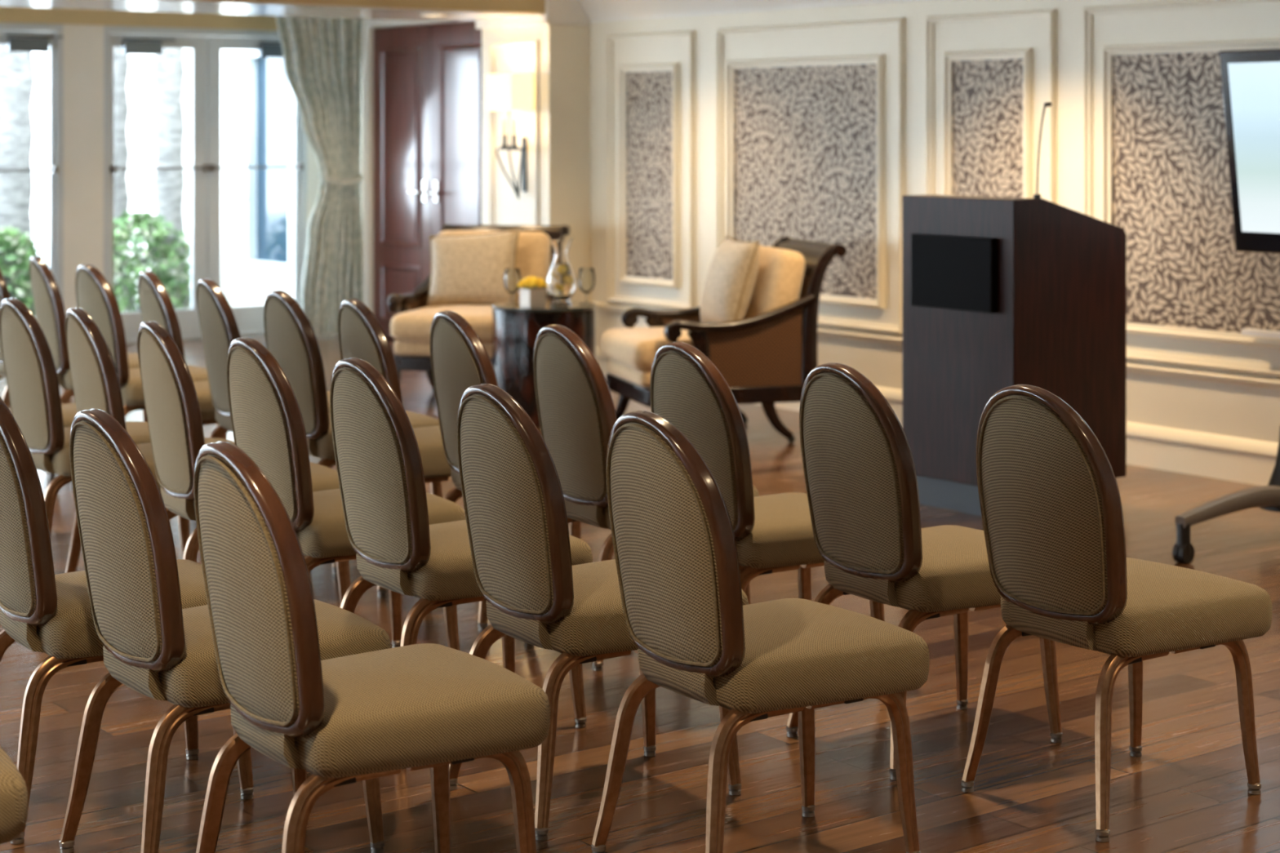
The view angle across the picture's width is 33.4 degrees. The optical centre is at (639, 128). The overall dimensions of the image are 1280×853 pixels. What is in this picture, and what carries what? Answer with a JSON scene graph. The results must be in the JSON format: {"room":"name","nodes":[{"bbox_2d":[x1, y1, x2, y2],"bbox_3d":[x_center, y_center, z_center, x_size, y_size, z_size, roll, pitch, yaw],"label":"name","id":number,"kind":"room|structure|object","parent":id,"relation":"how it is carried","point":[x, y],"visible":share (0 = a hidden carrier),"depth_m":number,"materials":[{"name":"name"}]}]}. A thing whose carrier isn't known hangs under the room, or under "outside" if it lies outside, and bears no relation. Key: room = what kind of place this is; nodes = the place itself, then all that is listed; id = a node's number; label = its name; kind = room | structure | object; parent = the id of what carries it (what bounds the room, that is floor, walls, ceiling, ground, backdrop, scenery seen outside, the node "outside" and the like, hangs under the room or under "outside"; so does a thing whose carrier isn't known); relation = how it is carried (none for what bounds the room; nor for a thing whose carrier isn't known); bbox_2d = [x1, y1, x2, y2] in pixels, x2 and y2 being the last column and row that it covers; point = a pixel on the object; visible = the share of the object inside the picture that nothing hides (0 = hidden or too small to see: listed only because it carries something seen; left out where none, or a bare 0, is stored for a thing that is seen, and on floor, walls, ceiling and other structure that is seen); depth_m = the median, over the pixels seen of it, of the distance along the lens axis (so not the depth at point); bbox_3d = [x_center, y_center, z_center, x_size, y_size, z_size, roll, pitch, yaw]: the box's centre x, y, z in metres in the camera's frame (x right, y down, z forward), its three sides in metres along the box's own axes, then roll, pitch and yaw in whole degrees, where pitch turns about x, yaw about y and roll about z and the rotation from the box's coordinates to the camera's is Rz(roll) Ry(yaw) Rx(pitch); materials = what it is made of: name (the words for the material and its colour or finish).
{"room":"hotel conference room","nodes":[
{"label":"hotel conference room","id":0,"kind":"room"},
{"bbox_2d":[9,22,320,313],"bbox_3d":[-7.220,0.175,11.670,12.400,2.550,0.140,0,0,-37],"label":"wall","id":1,"kind":"structure","parent":0,"point":[82,44],"depth_m":14.21,"materials":[{"name":"white paint"}]},
{"bbox_2d":[0,22,62,319],"bbox_3d":[-4.456,0.380,13.706,1.525,2.140,0.184,0,0,-37],"label":"window","id":2,"kind":"structure","parent":1,"relation":"in","point":[18,37],"depth_m":14.10,"materials":[{"name":"white wood"}]},
{"bbox_2d":[0,5,278,30],"bbox_3d":[-7.169,-0.770,11.602,12.400,0.160,0.030,0,0,-37],"label":"trim","id":3,"kind":"structure","parent":1,"relation":"attached to","point":[7,14],"depth_m":14.40,"materials":[{"name":"yellow paint"}]},
{"bbox_2d":[103,25,306,342],"bbox_3d":[-3.010,0.380,14.786,1.525,2.140,0.184,0,0,-37],"label":"french door","id":4,"kind":"structure","parent":1,"relation":"in","point":[206,45],"depth_m":14.74,"materials":[{"name":"white wood"}]},
{"bbox_2d":[360,18,363,230],"bbox_3d":[-1.315,0.200,14.377,0.300,2.500,2.870,0,0,-37],"label":"wall","id":5,"kind":"structure","parent":0,"point":[362,28],"depth_m":14.98,"materials":[{"name":"beige paint"}]},
{"bbox_2d":[362,18,481,337],"bbox_3d":[-1.395,0.333,14.261,0.165,2.235,1.700,0,0,-37],"label":"door","id":6,"kind":"structure","parent":5,"relation":"in","point":[422,80],"depth_m":14.42,"materials":[{"name":"brown paint"}]},
{"bbox_2d":[481,13,590,302],"bbox_3d":[-0.409,0.150,12.813,0.820,2.600,0.720,0,0,-37],"label":"wall pillar","id":7,"kind":"structure","parent":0,"point":[564,49],"depth_m":12.41,"materials":[{"name":"beige paint"}]},
{"bbox_2d":[485,73,532,199],"bbox_3d":[-0.746,0.049,12.424,0.185,0.728,0.276,0,0,-37],"label":"wall sconce","id":8,"kind":"object","parent":7,"relation":"attached to","point":[504,91],"visible":1,"depth_m":12.36,"materials":[{"name":"beige"}]},
{"bbox_2d":[502,119,506,134],"bbox_3d":[-0.790,-0.009,12.454,0.018,0.092,0.018,0,0,-37],"label":"candle","id":9,"kind":"object","parent":8,"relation":"on","point":[504,120],"depth_m":12.45,"materials":[{"name":"white wax"}]},
{"bbox_2d":[512,119,515,134],"bbox_3d":[-0.730,-0.009,12.373,0.018,0.092,0.018,0,0,-37],"label":"candle","id":10,"kind":"object","parent":8,"relation":"on","point":[513,120],"depth_m":12.37,"materials":[{"name":"white wax"}]},
{"bbox_2d":[489,40,539,225],"bbox_3d":[-0.744,0.320,12.557,0.022,1.660,0.510,0,0,-37],"label":"trim","id":11,"kind":"structure","parent":7,"relation":"attached to","point":[535,42],"depth_m":12.39,"materials":[{"name":"white paint"}]},
{"bbox_2d":[0,217,1279,852],"bbox_3d":[-7.375,1.550,13.214,28.000,0.200,38.000,0,0,-37],"label":"floor","id":12,"kind":"structure","parent":0,"point":[1186,792],"depth_m":4.93,"materials":[{"name":"brown wood"}]},
{"bbox_2d":[0,269,10,408],"bbox_3d":[-2.661,0.995,9.520,0.579,0.910,0.452,0,0,-31],"label":"banquet chair","id":13,"kind":"object","parent":12,"relation":"on","point":[4,291],"visible":0.1,"depth_m":9.26,"materials":[{"name":"brown wood"}]},
{"bbox_2d":[0,746,27,844],"bbox_3d":[-1.282,0.995,3.323,0.579,0.910,0.452,0,0,-32],"label":"banquet chair","id":14,"kind":"object","parent":12,"relation":"on","point":[13,789],"visible":1,"depth_m":3.27,"materials":[{"name":"brown fabric"}]},
{"bbox_2d":[0,44,35,310],"bbox_3d":[-4.951,-1.371,16.631,2.171,5.742,2.452,0,0,-37],"label":"palm tree","id":15,"kind":"object","parent":12,"relation":"on","point":[17,79],"visible":0.59,"depth_m":16.49,"materials":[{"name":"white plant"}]},
{"bbox_2d":[0,225,48,316],"bbox_3d":[-4.664,1.097,15.607,0.791,0.773,0.564,0,0,-37],"label":"shrub","id":16,"kind":"object","parent":12,"relation":"on","point":[20,256],"visible":0.59,"depth_m":15.56,"materials":[{"name":"green plant"}]},
{"bbox_2d":[8,403,76,427],"bbox_3d":[-2.117,0.995,7.405,0.579,0.910,0.452,0,0,-33],"label":"banquet chair","id":17,"kind":"object","parent":12,"relation":"on","point":[68,410],"visible":0.02,"depth_m":7.36,"materials":[{"name":"brown fabric"}]},
{"bbox_2d":[62,387,71,404],"bbox_3d":[-2.962,0.995,9.957,0.579,0.910,0.452,0,0,-31],"label":"banquet chair","id":18,"kind":"object","parent":12,"relation":"on","point":[64,389],"visible":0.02,"depth_m":9.94,"materials":[{"name":"brown wood"}]},
{"bbox_2d":[28,255,147,477],"bbox_3d":[-2.318,0.995,9.148,0.579,0.910,0.452,0,0,-28],"label":"banquet chair","id":19,"kind":"object","parent":12,"relation":"on","point":[50,311],"visible":0.34,"depth_m":8.92,"materials":[{"name":"beige fabric"}]},
{"bbox_2d":[0,297,190,558],"bbox_3d":[-1.778,0.995,6.935,0.579,0.910,0.452,0,0,-35],"label":"banquet chair","id":20,"kind":"object","parent":12,"relation":"on","point":[29,366],"visible":0.45,"depth_m":6.71,"materials":[{"name":"beige fabric"}]},
{"bbox_2d":[113,46,132,311],"bbox_3d":[-4.231,-1.058,17.246,2.213,5.116,2.344,0,0,-37],"label":"palm tree","id":21,"kind":"object","parent":12,"relation":"on","point":[121,61],"visible":0.28,"depth_m":17.22,"materials":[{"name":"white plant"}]},
{"bbox_2d":[0,397,253,844],"bbox_3d":[-1.159,0.995,4.627,0.579,0.910,0.452,0,0,-32],"label":"banquet chair","id":22,"kind":"object","parent":12,"relation":"on","point":[42,611],"visible":0.59,"depth_m":4.39,"materials":[{"name":"beige fabric"}]},
{"bbox_2d":[71,263,226,485],"bbox_3d":[-1.982,0.995,8.639,0.579,0.910,0.452,0,0,-35],"label":"banquet chair","id":23,"kind":"object","parent":12,"relation":"on","point":[95,295],"visible":0.23,"depth_m":8.40,"materials":[{"name":"beige fabric"}]},
{"bbox_2d":[64,307,234,573],"bbox_3d":[-1.464,0.995,6.553,0.579,0.910,0.452,0,0,-30],"label":"banquet chair","id":24,"kind":"object","parent":12,"relation":"on","point":[94,374],"visible":0.28,"depth_m":6.34,"materials":[{"name":"beige fabric"}]},
{"bbox_2d":[113,209,191,312],"bbox_3d":[-3.805,1.046,16.140,1.073,0.874,0.768,0,0,-37],"label":"shrub","id":25,"kind":"object","parent":12,"relation":"on","point":[127,223],"visible":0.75,"depth_m":16.06,"materials":[{"name":"green plant"}]},
{"bbox_2d":[40,48,293,308],"bbox_3d":[-3.703,-0.050,17.673,0.580,3.000,5.250,0,0,-37],"label":"wall","id":26,"kind":"structure","parent":12,"relation":"on","point":[241,286],"depth_m":17.03,"materials":[{"name":"white paint"}]},
{"bbox_2d":[244,49,293,271],"bbox_3d":[-2.737,0.230,15.904,0.090,1.640,0.760,0,0,-37],"label":"window","id":27,"kind":"structure","parent":26,"relation":"in","point":[268,96],"depth_m":16.03,"materials":[{"name":"blue"}]},
{"bbox_2d":[153,48,190,309],"bbox_3d":[-3.724,-1.501,16.972,2.313,6.002,2.115,0,0,5],"label":"palm tree","id":28,"kind":"object","parent":12,"relation":"on","point":[169,67],"visible":0.55,"depth_m":16.79,"materials":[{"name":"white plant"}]},
{"bbox_2d":[137,271,218,506],"bbox_3d":[-1.629,0.995,8.198,0.579,0.910,0.452,0,0,-28],"label":"banquet chair","id":29,"kind":"object","parent":12,"relation":"on","point":[156,304],"visible":0.14,"depth_m":7.98,"materials":[{"name":"beige fabric"}]},
{"bbox_2d":[59,408,391,852],"bbox_3d":[-0.834,0.995,4.259,0.579,0.910,0.452,0,0,-36],"label":"banquet chair","id":30,"kind":"object","parent":12,"relation":"on","point":[157,648],"visible":0.7,"depth_m":4.06,"materials":[{"name":"beige fabric"}]},
{"bbox_2d":[137,320,350,604],"bbox_3d":[-1.139,0.995,6.110,0.579,0.910,0.452,0,0,-30],"label":"banquet chair","id":31,"kind":"object","parent":12,"relation":"on","point":[174,417],"visible":0.49,"depth_m":5.91,"materials":[{"name":"beige fabric"}]},
{"bbox_2d":[193,278,333,522],"bbox_3d":[-1.323,0.995,7.798,0.579,0.910,0.452,0,0,-27],"label":"banquet chair","id":32,"kind":"object","parent":12,"relation":"on","point":[219,326],"visible":0.36,"depth_m":7.63,"materials":[{"name":"beige fabric"}]},
{"bbox_2d":[226,337,466,650],"bbox_3d":[-0.797,0.995,5.662,0.579,0.910,0.452,0,0,-34],"label":"banquet chair","id":33,"kind":"object","parent":12,"relation":"on","point":[268,425],"visible":0.43,"depth_m":5.45,"materials":[{"name":"beige fabric"}]},
{"bbox_2d":[263,289,442,572],"bbox_3d":[-0.983,0.995,7.269,0.579,0.910,0.452,0,0,-32],"label":"banquet chair","id":34,"kind":"object","parent":12,"relation":"on","point":[291,338],"visible":0.27,"depth_m":7.04,"materials":[{"name":"beige fabric"}]},
{"bbox_2d":[193,440,550,852],"bbox_3d":[-0.497,0.995,3.821,0.579,0.910,0.452,0,0,-34],"label":"banquet chair","id":35,"kind":"object","parent":12,"relation":"on","point":[353,718],"visible":1,"depth_m":3.66,"materials":[{"name":"beige fabric"}]},
{"bbox_2d":[332,298,451,598],"bbox_3d":[-0.677,0.995,6.889,0.579,0.910,0.452,0,0,-29],"label":"banquet chair","id":36,"kind":"object","parent":12,"relation":"on","point":[362,335],"visible":0.19,"depth_m":6.68,"materials":[{"name":"beige fabric"}]},
{"bbox_2d":[329,357,592,728],"bbox_3d":[-0.452,0.995,5.167,0.579,0.910,0.452,0,0,-34],"label":"banquet chair","id":37,"kind":"object","parent":12,"relation":"on","point":[379,462],"visible":0.72,"depth_m":4.97,"materials":[{"name":"beige fabric"}]},
{"bbox_2d":[387,223,569,391],"bbox_3d":[-0.865,0.993,11.454,0.774,0.914,1.008,0,0,14],"label":"armchair","id":38,"kind":"object","parent":12,"relation":"on","point":[411,328],"visible":0.32,"depth_m":11.28,"materials":[{"name":"fabric"}]},
{"bbox_2d":[390,304,492,343],"bbox_3d":[-0.901,1.026,11.307,0.666,0.169,0.704,0,0,14],"label":"seat cushion","id":39,"kind":"object","parent":38,"relation":"on","point":[413,324],"depth_m":11.03,"materials":[{"name":"beige fabric"}]},
{"bbox_2d":[426,228,519,306],"bbox_3d":[-0.898,0.760,11.468,0.541,0.438,0.216,0,0,13],"label":"throw pillow","id":40,"kind":"object","parent":38,"relation":"on","point":[466,269],"visible":0.94,"depth_m":11.41,"materials":[{"name":"beige fabric"}]},
{"bbox_2d":[438,230,551,301],"bbox_3d":[-0.810,0.756,11.675,0.637,0.388,0.210,0,0,14],"label":"cushion","id":41,"kind":"object","parent":38,"relation":"on","point":[533,257],"depth_m":11.56,"materials":[{"name":"beige fabric"}]},
{"bbox_2d":[430,311,581,631],"bbox_3d":[-0.338,0.995,6.447,0.579,0.910,0.452,0,0,-30],"label":"banquet chair","id":42,"kind":"object","parent":12,"relation":"on","point":[460,361],"visible":0.33,"depth_m":6.29,"materials":[{"name":"beige fabric"}]},
{"bbox_2d":[490,300,596,426],"bbox_3d":[-0.478,1.163,10.598,0.524,0.575,0.524,0,0,-37],"label":"table","id":43,"kind":"object","parent":12,"relation":"on","point":[516,329],"visible":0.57,"depth_m":10.39,"materials":[{"name":"brown wood"}]},
{"bbox_2d":[503,268,520,305],"bbox_3d":[-0.633,0.786,10.579,0.086,0.178,0.086,0,0,-37],"label":"water glass","id":44,"kind":"object","parent":43,"relation":"on","point":[506,269],"visible":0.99,"depth_m":10.57,"materials":[{"name":"clear glass"}]},
{"bbox_2d":[517,275,547,306],"bbox_3d":[-0.519,0.801,10.510,0.152,0.147,0.143,0,0,27],"label":"flower arrangement","id":45,"kind":"object","parent":43,"relation":"on","point":[533,296],"visible":1,"depth_m":10.47,"materials":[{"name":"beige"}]},
{"bbox_2d":[546,236,576,305],"bbox_3d":[-0.393,0.708,10.618,0.152,0.334,0.152,0,0,-37],"label":"vase","id":46,"kind":"object","parent":43,"relation":"on","point":[561,282],"visible":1,"depth_m":10.58,"materials":[{"name":"clear glass"}]},
{"bbox_2d":[577,267,595,304],"bbox_3d":[-0.266,0.786,10.618,0.086,0.178,0.086,0,0,-37],"label":"water glass","id":47,"kind":"object","parent":43,"relation":"on","point":[580,268],"visible":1,"depth_m":10.61,"materials":[{"name":"clear glass"}]},
{"bbox_2d":[448,383,748,840],"bbox_3d":[-0.102,0.995,4.651,0.579,0.910,0.452,0,0,-33],"label":"banquet chair","id":48,"kind":"object","parent":12,"relation":"on","point":[516,517],"visible":0.8,"depth_m":4.45,"materials":[{"name":"beige fabric"}]},
{"bbox_2d":[533,324,759,671],"bbox_3d":[-0.002,0.995,6.002,0.579,0.910,0.452,0,0,-31],"label":"banquet chair","id":49,"kind":"object","parent":12,"relation":"on","point":[577,415],"visible":0.44,"depth_m":5.81,"materials":[{"name":"beige fabric"}]},
{"bbox_2d":[600,236,847,443],"bbox_3d":[0.373,0.993,10.089,1.008,0.914,0.774,0,0,-16],"label":"armchair","id":50,"kind":"object","parent":12,"relation":"on","point":[766,357],"visible":0.77,"depth_m":9.82,"materials":[{"name":"wood"}]},
{"bbox_2d":[600,326,693,371],"bbox_3d":[0.228,1.026,10.047,0.704,0.169,0.666,0,0,-16],"label":"seat cushion","id":51,"kind":"object","parent":50,"relation":"on","point":[630,348],"depth_m":9.83,"materials":[{"name":"beige fabric"}]},
{"bbox_2d":[700,235,759,322],"bbox_3d":[0.423,0.735,10.082,0.216,0.429,0.471,0,0,-15],"label":"throw pillow","id":52,"kind":"object","parent":50,"relation":"on","point":[731,275],"visible":0.86,"depth_m":9.92,"materials":[{"name":"beige fabric"}]},
{"bbox_2d":[742,244,804,319],"bbox_3d":[0.592,0.756,10.152,0.210,0.388,0.637,0,0,-16],"label":"cushion","id":53,"kind":"object","parent":50,"relation":"on","point":[780,282],"depth_m":9.87,"materials":[{"name":"beige fabric"}]},
{"bbox_2d":[591,410,928,852],"bbox_3d":[0.231,0.995,4.217,0.579,0.910,0.452,0,0,-33],"label":"banquet chair","id":54,"kind":"object","parent":12,"relation":"on","point":[690,626],"visible":1,"depth_m":4.06,"materials":[{"name":"beige fabric"}]},
{"bbox_2d":[638,342,884,676],"bbox_3d":[0.324,0.995,5.530,0.579,0.910,0.452,0,0,-32],"label":"banquet chair","id":55,"kind":"object","parent":12,"relation":"on","point":[773,533],"visible":0.45,"depth_m":5.32,"materials":[{"name":"beige fabric"}]},
{"bbox_2d":[786,362,1062,780],"bbox_3d":[0.676,0.995,5.050,0.579,0.910,0.452,0,0,-32],"label":"banquet chair","id":56,"kind":"object","parent":12,"relation":"on","point":[861,482],"visible":0.83,"depth_m":4.88,"materials":[{"name":"beige fabric"}]},
{"bbox_2d":[902,194,1126,515],"bbox_3d":[1.426,0.855,8.213,0.655,1.190,0.588,0,0,-37],"label":"podium","id":57,"kind":"object","parent":12,"relation":"on","point":[998,293],"visible":0.82,"depth_m":8.02,"materials":[{"name":"brown wood"}]},
{"bbox_2d":[1033,102,1052,198],"bbox_3d":[1.499,0.086,7.944,0.086,0.368,0.028,0,0,-37],"label":"gooseneck microphone","id":58,"kind":"object","parent":57,"relation":"on","point":[1037,195],"visible":1,"depth_m":7.93,"materials":[{"name":"black"}]},
{"bbox_2d":[960,384,1271,842],"bbox_3d":[1.031,0.995,4.645,0.579,0.910,0.452,0,0,-35],"label":"banquet chair","id":59,"kind":"object","parent":12,"relation":"on","point":[1061,571],"visible":1,"depth_m":4.48,"materials":[{"name":"beige fabric"}]},
{"bbox_2d":[1172,431,1279,564],"bbox_3d":[2.477,0.895,7.385,0.811,1.110,1.294,0,0,36],"label":"stand","id":60,"kind":"object","parent":12,"relation":"on","point":[1264,497],"visible":1,"depth_m":7.24,"materials":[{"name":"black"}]},
{"bbox_2d":[590,0,1279,443],"bbox_3d":[4.002,0.220,6.827,0.150,2.460,14.150,0,0,-37],"label":"wall","id":61,"kind":"structure","parent":0,"point":[1250,412],"depth_m":10.29,"materials":[{"name":"beige paint"}]},
{"bbox_2d":[475,0,590,28],"bbox_3d":[-0.641,-0.755,12.643,0.295,0.310,0.775,0,0,-37],"label":"trim","id":62,"kind":"structure","parent":61,"relation":"attached to","point":[557,11],"depth_m":12.36,"materials":[{"name":"white paint"}]},
{"bbox_2d":[606,30,695,309],"bbox_3d":[0.051,0.232,11.962,0.034,1.533,0.794,0,0,-37],"label":"trim","id":63,"kind":"structure","parent":61,"relation":"attached to","point":[650,93],"depth_m":11.97,"materials":[{"name":"beige paint"}]},
{"bbox_2d":[577,0,919,22],"bbox_3d":[3.873,-0.765,6.732,0.170,0.300,14.150,0,0,-37],"label":"trim","id":64,"kind":"structure","parent":61,"relation":"attached to","point":[597,11],"depth_m":11.65,"materials":[{"name":"white paint"}]},
{"bbox_2d":[715,17,905,333],"bbox_3d":[0.843,0.232,10.902,0.034,1.533,1.434,0,0,-37],"label":"trim","id":65,"kind":"structure","parent":61,"relation":"attached to","point":[806,135],"depth_m":10.84,"materials":[{"name":"beige paint"}]},
{"bbox_2d":[588,301,1279,390],"bbox_3d":[3.931,1.032,6.775,0.026,0.047,14.150,0,0,-37],"label":"trim","id":66,"kind":"structure","parent":61,"relation":"attached to","point":[1251,380],"depth_m":9.09,"materials":[{"name":"beige paint"}]},
{"bbox_2d":[595,346,1278,485],"bbox_3d":[3.930,1.360,6.774,0.030,0.180,14.150,0,0,-37],"label":"baseboard","id":67,"kind":"structure","parent":61,"relation":"attached to","point":[1224,457],"depth_m":8.93,"materials":[{"name":"beige paint"}]},
{"bbox_2d":[925,8,1057,204],"bbox_3d":[1.612,0.232,9.873,0.034,1.533,0.810,0,0,-37],"label":"trim","id":68,"kind":"structure","parent":61,"relation":"attached to","point":[988,94],"depth_m":9.88,"materials":[{"name":"beige paint"}]},
{"bbox_2d":[1084,0,1279,376],"bbox_3d":[2.607,0.232,8.541,0.034,1.533,2.166,0,0,-37],"label":"trim","id":69,"kind":"structure","parent":61,"relation":"attached to","point":[1166,183],"depth_m":9.01,"materials":[{"name":"beige paint"}]},
{"bbox_2d":[1218,47,1279,253],"bbox_3d":[2.836,0.090,8.010,0.295,0.809,1.400,0,0,-37],"label":"television","id":70,"kind":"object","parent":61,"relation":"attached to","point":[1251,77],"visible":1,"depth_m":8.40,"materials":[{"name":"black"}]},
{"bbox_2d":[1241,328,1279,338],"bbox_3d":[2.779,0.826,8.236,0.051,0.024,1.070,0,0,-37],"label":"tray","id":71,"kind":"object","parent":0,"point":[1254,332],"visible":1,"depth_m":8.58,"materials":[{"name":"white paper"}]},
{"bbox_3d":[-1.831,-1.005,4.749,12.750,0.190,17.800,0,0,-37],"label":"ceiling","id":72,"kind":"structure","parent":0,"visible":0},
{"bbox_2d":[275,15,362,335],"bbox_3d":[-2.223,0.220,14.755,0.699,2.420,0.131,0,0,-37],"label":"curtain","id":73,"kind":"object","parent":72,"relation":"hanging from","point":[322,55],"visible":0.91,"depth_m":14.82,"materials":[{"name":"fabric"}]},
{"bbox_2d":[204,0,545,13],"bbox_3d":[-5.615,-0.906,9.130,11.930,0.488,1.050,0,0,-37],"label":"trim","id":74,"kind":"structure","parent":72,"relation":"attached to","point":[500,6],"depth_m":11.85,"materials":[{"name":"yellow paint"}]},
{"bbox_2d":[0,0,544,22],"bbox_3d":[-5.630,-0.658,9.150,11.930,0.008,1.000,0,0,-37],"label":"trim","id":75,"kind":"structure","parent":74,"relation":"attached to","point":[166,6],"depth_m":11.69,"materials":[{"name":"white paint"}]},
{"bbox_2d":[421,13,447,16],"bbox_3d":[-1.186,-0.649,12.282,0.150,0.007,0.150,0,0,-37],"label":"recessed light","id":76,"kind":"object","parent":75,"relation":"attached to","point":[425,15],"visible":1,"depth_m":12.23,"materials":[{"name":"white paint"}]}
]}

